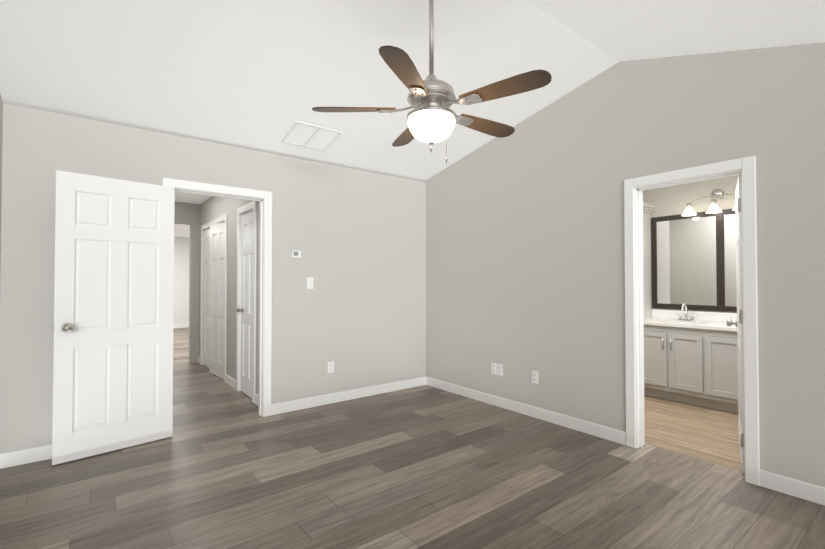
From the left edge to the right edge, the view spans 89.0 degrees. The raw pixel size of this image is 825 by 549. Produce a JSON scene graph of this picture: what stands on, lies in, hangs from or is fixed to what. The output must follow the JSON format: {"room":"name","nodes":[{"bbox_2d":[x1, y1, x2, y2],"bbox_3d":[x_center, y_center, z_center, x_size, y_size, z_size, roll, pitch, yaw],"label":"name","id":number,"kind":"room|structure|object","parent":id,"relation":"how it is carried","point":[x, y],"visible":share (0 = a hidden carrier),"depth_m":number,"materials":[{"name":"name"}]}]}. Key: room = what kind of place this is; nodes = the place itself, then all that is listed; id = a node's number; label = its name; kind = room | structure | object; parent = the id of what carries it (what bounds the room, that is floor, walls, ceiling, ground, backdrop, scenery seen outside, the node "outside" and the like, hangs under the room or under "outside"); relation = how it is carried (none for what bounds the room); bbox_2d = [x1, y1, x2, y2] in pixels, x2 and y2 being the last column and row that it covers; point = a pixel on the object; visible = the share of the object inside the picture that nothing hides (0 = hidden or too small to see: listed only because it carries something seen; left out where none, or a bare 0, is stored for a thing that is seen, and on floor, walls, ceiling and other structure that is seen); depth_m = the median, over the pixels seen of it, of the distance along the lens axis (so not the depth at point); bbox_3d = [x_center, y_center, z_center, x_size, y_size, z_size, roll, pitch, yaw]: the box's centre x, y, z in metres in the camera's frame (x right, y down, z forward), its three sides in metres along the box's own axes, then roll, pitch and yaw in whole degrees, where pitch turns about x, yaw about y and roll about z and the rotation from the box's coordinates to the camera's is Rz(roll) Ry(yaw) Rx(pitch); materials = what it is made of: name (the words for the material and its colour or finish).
{"room":"empty bedroom","nodes":[
{"label":"empty bedroom","id":0,"kind":"room"},
{"bbox_2d":[0,93,2,270],"bbox_3d":[-1.415,-0.214,0.998,0.120,2.960,4.520,1,-1,-38],"label":"wall","id":1,"kind":"structure","parent":0,"point":[1,121],"depth_m":2.79,"materials":[{"name":"grey paint"}]},
{"bbox_2d":[173,236,189,323],"bbox_3d":[-7.248,0.195,10.521,5.400,2.440,0.120,1,-1,-38],"label":"wall","id":2,"kind":"structure","parent":0,"point":[181,277],"depth_m":11.27,"materials":[{"name":"white paint"}]},
{"bbox_2d":[173,324,188,327],"bbox_3d":[-7.207,1.364,10.450,5.000,0.100,0.014,1,-1,-38],"label":"baseboard","id":3,"kind":"structure","parent":2,"relation":"attached to","point":[180,325],"depth_m":11.23,"materials":[{"name":"white wood"}]},
{"bbox_2d":[174,201,199,362],"bbox_3d":[-3.703,0.128,6.211,0.980,2.440,0.120,1,-1,-38],"label":"wall","id":4,"kind":"structure","parent":0,"point":[187,213],"depth_m":6.42,"materials":[{"name":"grey paint"}]},
{"bbox_2d":[174,192,210,236],"bbox_3d":[-4.582,-1.118,7.130,5.400,0.080,8.780,1,-1,-38],"label":"ceiling","id":5,"kind":"structure","parent":0,"point":[189,198],"depth_m":6.28,"materials":[{"name":"white paint"}]},
{"bbox_2d":[0,103,425,453],"bbox_3d":[-1.335,0.088,4.001,3.950,2.450,0.120,1,-1,-38],"label":"wall","id":6,"kind":"structure","parent":0,"point":[356,314],"depth_m":4.00,"materials":[{"name":"grey paint"}]},
{"bbox_2d":[0,444,51,468],"bbox_3d":[-2.387,1.248,3.075,0.935,0.100,0.014,1,-1,-38],"label":"baseboard","id":7,"kind":"structure","parent":6,"relation":"attached to","point":[23,456],"depth_m":2.87,"materials":[{"name":"white wood"}]},
{"bbox_2d":[52,170,174,464],"bbox_3d":[-2.183,0.292,3.125,0.167,1.998,0.743,-1,-1,44],"label":"bedroom door","id":8,"kind":"structure","parent":6,"relation":"in","point":[113,318],"depth_m":3.08,"materials":[{"name":"white wood"}]},
{"bbox_2d":[163,178,271,416],"bbox_3d":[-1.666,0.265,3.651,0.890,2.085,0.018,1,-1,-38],"label":"door frame","id":9,"kind":"structure","parent":6,"relation":"attached to","point":[206,187],"depth_m":3.88,"materials":[{"name":"white wood"}]},
{"bbox_2d":[292,251,300,257],"bbox_3d":[-1.125,-0.196,4.078,0.090,0.070,0.024,1,-1,-38],"label":"thermostat","id":10,"kind":"object","parent":6,"relation":"attached to","point":[296,254],"visible":0.96,"depth_m":4.07,"materials":[{"name":"white plastic"}]},
{"bbox_2d":[307,277,313,288],"bbox_3d":[-1.015,0.086,4.168,0.070,0.115,0.010,1,-1,-38],"label":"light switch","id":11,"kind":"object","parent":6,"relation":"attached to","point":[310,280],"visible":1,"depth_m":4.16,"materials":[{"name":"white plastic"}]},
{"bbox_2d":[328,361,333,372],"bbox_3d":[-0.834,0.948,4.297,0.070,0.115,0.008,1,-1,-38],"label":"electrical outlet","id":12,"kind":"object","parent":6,"relation":"attached to","point":[331,367],"visible":1,"depth_m":4.30,"materials":[{"name":"white plastic"}]},
{"bbox_2d":[271,376,425,414],"bbox_3d":[-0.574,1.271,4.491,1.885,0.100,0.014,1,-1,-38],"label":"baseboard","id":13,"kind":"structure","parent":6,"relation":"attached to","point":[293,405],"depth_m":4.37,"materials":[{"name":"white wood"}]},
{"bbox_2d":[199,196,259,394],"bbox_3d":[-2.321,0.114,5.336,0.120,2.440,3.200,1,-1,-38],"label":"wall","id":14,"kind":"structure","parent":0,"point":[213,208],"depth_m":5.05,"materials":[{"name":"grey paint"}]},
{"bbox_2d":[203,228,209,367],"bbox_3d":[-2.918,0.338,6.051,0.043,1.998,0.644,1,-1,-38],"label":"closet door","id":15,"kind":"structure","parent":14,"relation":"in","point":[206,300],"depth_m":6.14,"materials":[{"name":"white wood"}]},
{"bbox_2d":[200,214,226,381],"bbox_3d":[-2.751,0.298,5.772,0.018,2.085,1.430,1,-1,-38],"label":"trim","id":16,"kind":"structure","parent":14,"relation":"attached to","point":[215,221],"depth_m":5.26,"materials":[{"name":"white wood"}]},
{"bbox_2d":[209,222,224,378],"bbox_3d":[-2.532,0.330,5.531,0.067,1.998,0.644,1,-1,-43],"label":"closet door","id":17,"kind":"structure","parent":14,"relation":"in","point":[216,338],"depth_m":5.53,"materials":[{"name":"white wood"}]},
{"bbox_2d":[225,374,235,389],"bbox_3d":[-2.162,1.279,5.005,0.014,0.100,0.480,1,-1,-38],"label":"baseboard","id":18,"kind":"structure","parent":14,"relation":"attached to","point":[230,381],"depth_m":5.00,"materials":[{"name":"white wood"}]},
{"bbox_2d":[236,210,252,397],"bbox_3d":[-1.784,0.315,4.593,0.167,1.998,0.502,1,-1,-38],"label":"door","id":19,"kind":"structure","parent":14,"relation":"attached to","point":[246,294],"depth_m":4.61,"materials":[{"name":"white painted wood"},{"name":"brushed nickel"}]},
{"bbox_2d":[236,201,256,402],"bbox_3d":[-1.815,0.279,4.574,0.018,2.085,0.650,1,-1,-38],"label":"door frame","id":20,"kind":"structure","parent":14,"relation":"attached to","point":[248,206],"depth_m":4.36,"materials":[{"name":"white wood"}]},
{"bbox_2d":[254,393,257,404],"bbox_3d":[-1.501,1.266,4.160,0.014,0.100,0.365,1,-1,-38],"label":"baseboard","id":21,"kind":"structure","parent":14,"relation":"attached to","point":[255,398],"depth_m":4.26,"materials":[{"name":"white wood"}]},
{"bbox_2d":[0,327,824,548],"bbox_3d":[-2.382,1.382,5.865,7.360,0.080,13.420,1,-1,-38],"label":"floor","id":22,"kind":"structure","parent":0,"point":[424,467],"depth_m":2.57,"materials":[{"name":"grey wood"}]},
{"bbox_2d":[643,202,655,317],"bbox_3d":[2.439,0.254,5.004,0.600,2.150,0.633,1,-1,-38],"label":"linen cabinet","id":23,"kind":"object","parent":22,"relation":"on","point":[648,209],"visible":0.06,"depth_m":4.91,"materials":[{"name":"white wood"}]},
{"bbox_2d":[644,323,737,413],"bbox_3d":[3.128,0.925,4.131,0.576,0.780,1.670,1,-1,-38],"label":"bathroom vanity","id":24,"kind":"object","parent":22,"relation":"on","point":[690,357],"depth_m":4.18,"materials":[{"name":"gray painted wood"},{"name":"white stone countertop"}]},
{"bbox_2d":[644,319,736,330],"bbox_3d":[3.137,0.515,4.144,0.555,0.040,1.670,1,-1,-38],"label":"countertop","id":25,"kind":"structure","parent":24,"relation":"on","point":[667,322],"depth_m":4.29,"materials":[{"name":"white stone"}]},
{"bbox_2d":[676,303,696,320],"bbox_3d":[2.963,0.407,4.574,0.135,0.190,0.195,1,-1,-38],"label":"faucet","id":26,"kind":"object","parent":25,"relation":"on","point":[682,308],"depth_m":4.58,"materials":[{"name":"silver metal"}]},
{"bbox_2d":[0,0,824,181],"bbox_3d":[0.057,-1.378,2.243,3.950,0.794,4.640,1,-1,-38],"label":"ceiling","id":27,"kind":"structure","parent":0,"point":[261,75],"depth_m":2.78,"materials":[{"name":"white paint"}]},
{"bbox_2d":[280,121,341,150],"bbox_3d":[-0.904,-1.226,3.747,0.430,0.088,0.362,1,-1,-38],"label":"air vent","id":28,"kind":"object","parent":27,"relation":"attached to","point":[305,135],"visible":1,"depth_m":3.74,"materials":[{"name":"white metal"}]},
{"bbox_2d":[312,0,551,162],"bbox_3d":[0.141,-1.119,2.233,1.155,1.067,1.195,1,-1,-38],"label":"ceiling fan","id":29,"kind":"object","parent":27,"relation":"hanging from","point":[432,118],"visible":1,"depth_m":2.10,"materials":[{"name":"brown wood"}]},
{"bbox_2d":[426,42,824,486],"bbox_3d":[1.603,-0.177,3.356,0.120,2.960,4.520,1,-1,-38],"label":"wall","id":30,"kind":"structure","parent":0,"point":[525,259],"depth_m":3.33,"materials":[{"name":"grey paint"}]},
{"bbox_2d":[491,362,496,374],"bbox_3d":[0.822,0.947,4.232,0.008,0.115,0.070,1,-1,-38],"label":"electrical outlet","id":31,"kind":"object","parent":30,"relation":"attached to","point":[493,368],"visible":1,"depth_m":4.23,"materials":[{"name":"white plastic"}]},
{"bbox_2d":[497,363,502,375],"bbox_3d":[0.869,0.946,4.173,0.008,0.115,0.070,1,-1,-38],"label":"electrical outlet","id":32,"kind":"object","parent":30,"relation":"attached to","point":[500,369],"visible":1,"depth_m":4.17,"materials":[{"name":"white plastic"}]},
{"bbox_2d":[426,376,625,444],"bbox_3d":[0.893,1.265,4.133,0.014,0.100,2.385,1,-1,-38],"label":"baseboard","id":33,"kind":"structure","parent":30,"relation":"attached to","point":[603,432],"depth_m":3.81,"materials":[{"name":"white wood"}]},
{"bbox_2d":[532,370,537,383],"bbox_3d":[1.121,0.941,3.850,0.008,0.115,0.070,1,-1,-38],"label":"electrical outlet","id":34,"kind":"object","parent":30,"relation":"attached to","point":[535,377],"visible":1,"depth_m":3.84,"materials":[{"name":"white plastic"}]},
{"bbox_2d":[624,156,759,485],"bbox_3d":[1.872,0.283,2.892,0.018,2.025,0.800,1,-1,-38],"label":"door frame","id":35,"kind":"structure","parent":30,"relation":"attached to","point":[747,165],"depth_m":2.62,"materials":[{"name":"white wood"}]},
{"bbox_2d":[727,175,744,472],"bbox_3d":[2.336,0.320,2.979,0.167,1.938,0.652,-1,-1,36],"label":"door","id":36,"kind":"structure","parent":30,"relation":"in","point":[738,322],"depth_m":2.79,"materials":[{"name":"white wood"}]},
{"bbox_2d":[760,470,824,505],"bbox_3d":[2.494,1.233,2.084,0.014,0.100,1.215,1,-1,-38],"label":"baseboard","id":37,"kind":"structure","parent":30,"relation":"attached to","point":[810,492],"depth_m":2.44,"materials":[{"name":"white wood"}]},
{"bbox_2d":[643,175,738,312],"bbox_3d":[3.389,0.099,4.379,0.120,2.440,3.040,1,-1,-38],"label":"wall","id":38,"kind":"structure","parent":0,"point":[671,200],"depth_m":4.67,"materials":[{"name":"grey paint"}]},
{"bbox_2d":[651,209,736,311],"bbox_3d":[3.330,-0.149,4.334,0.028,1.065,1.615,1,-1,-38],"label":"vanity mirror","id":39,"kind":"object","parent":38,"relation":"attached to","point":[693,262],"visible":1,"depth_m":4.61,"materials":[{"name":"brown mirror"}]},
{"bbox_2d":[652,309,736,322],"bbox_3d":[3.348,0.448,4.309,0.020,0.100,1.670,1,-1,-38],"label":"backsplash","id":40,"kind":"structure","parent":38,"relation":"attached to","point":[717,317],"depth_m":4.59,"materials":[{"name":"white stone"}]},
{"bbox_2d":[682,189,735,215],"bbox_3d":[3.176,-0.780,4.416,0.183,0.258,0.600,1,-1,-38],"label":"sconce","id":41,"kind":"object","parent":38,"relation":"attached to","point":[717,194],"visible":0.85,"depth_m":4.45,"materials":[{"name":"white glass"}]}
]}

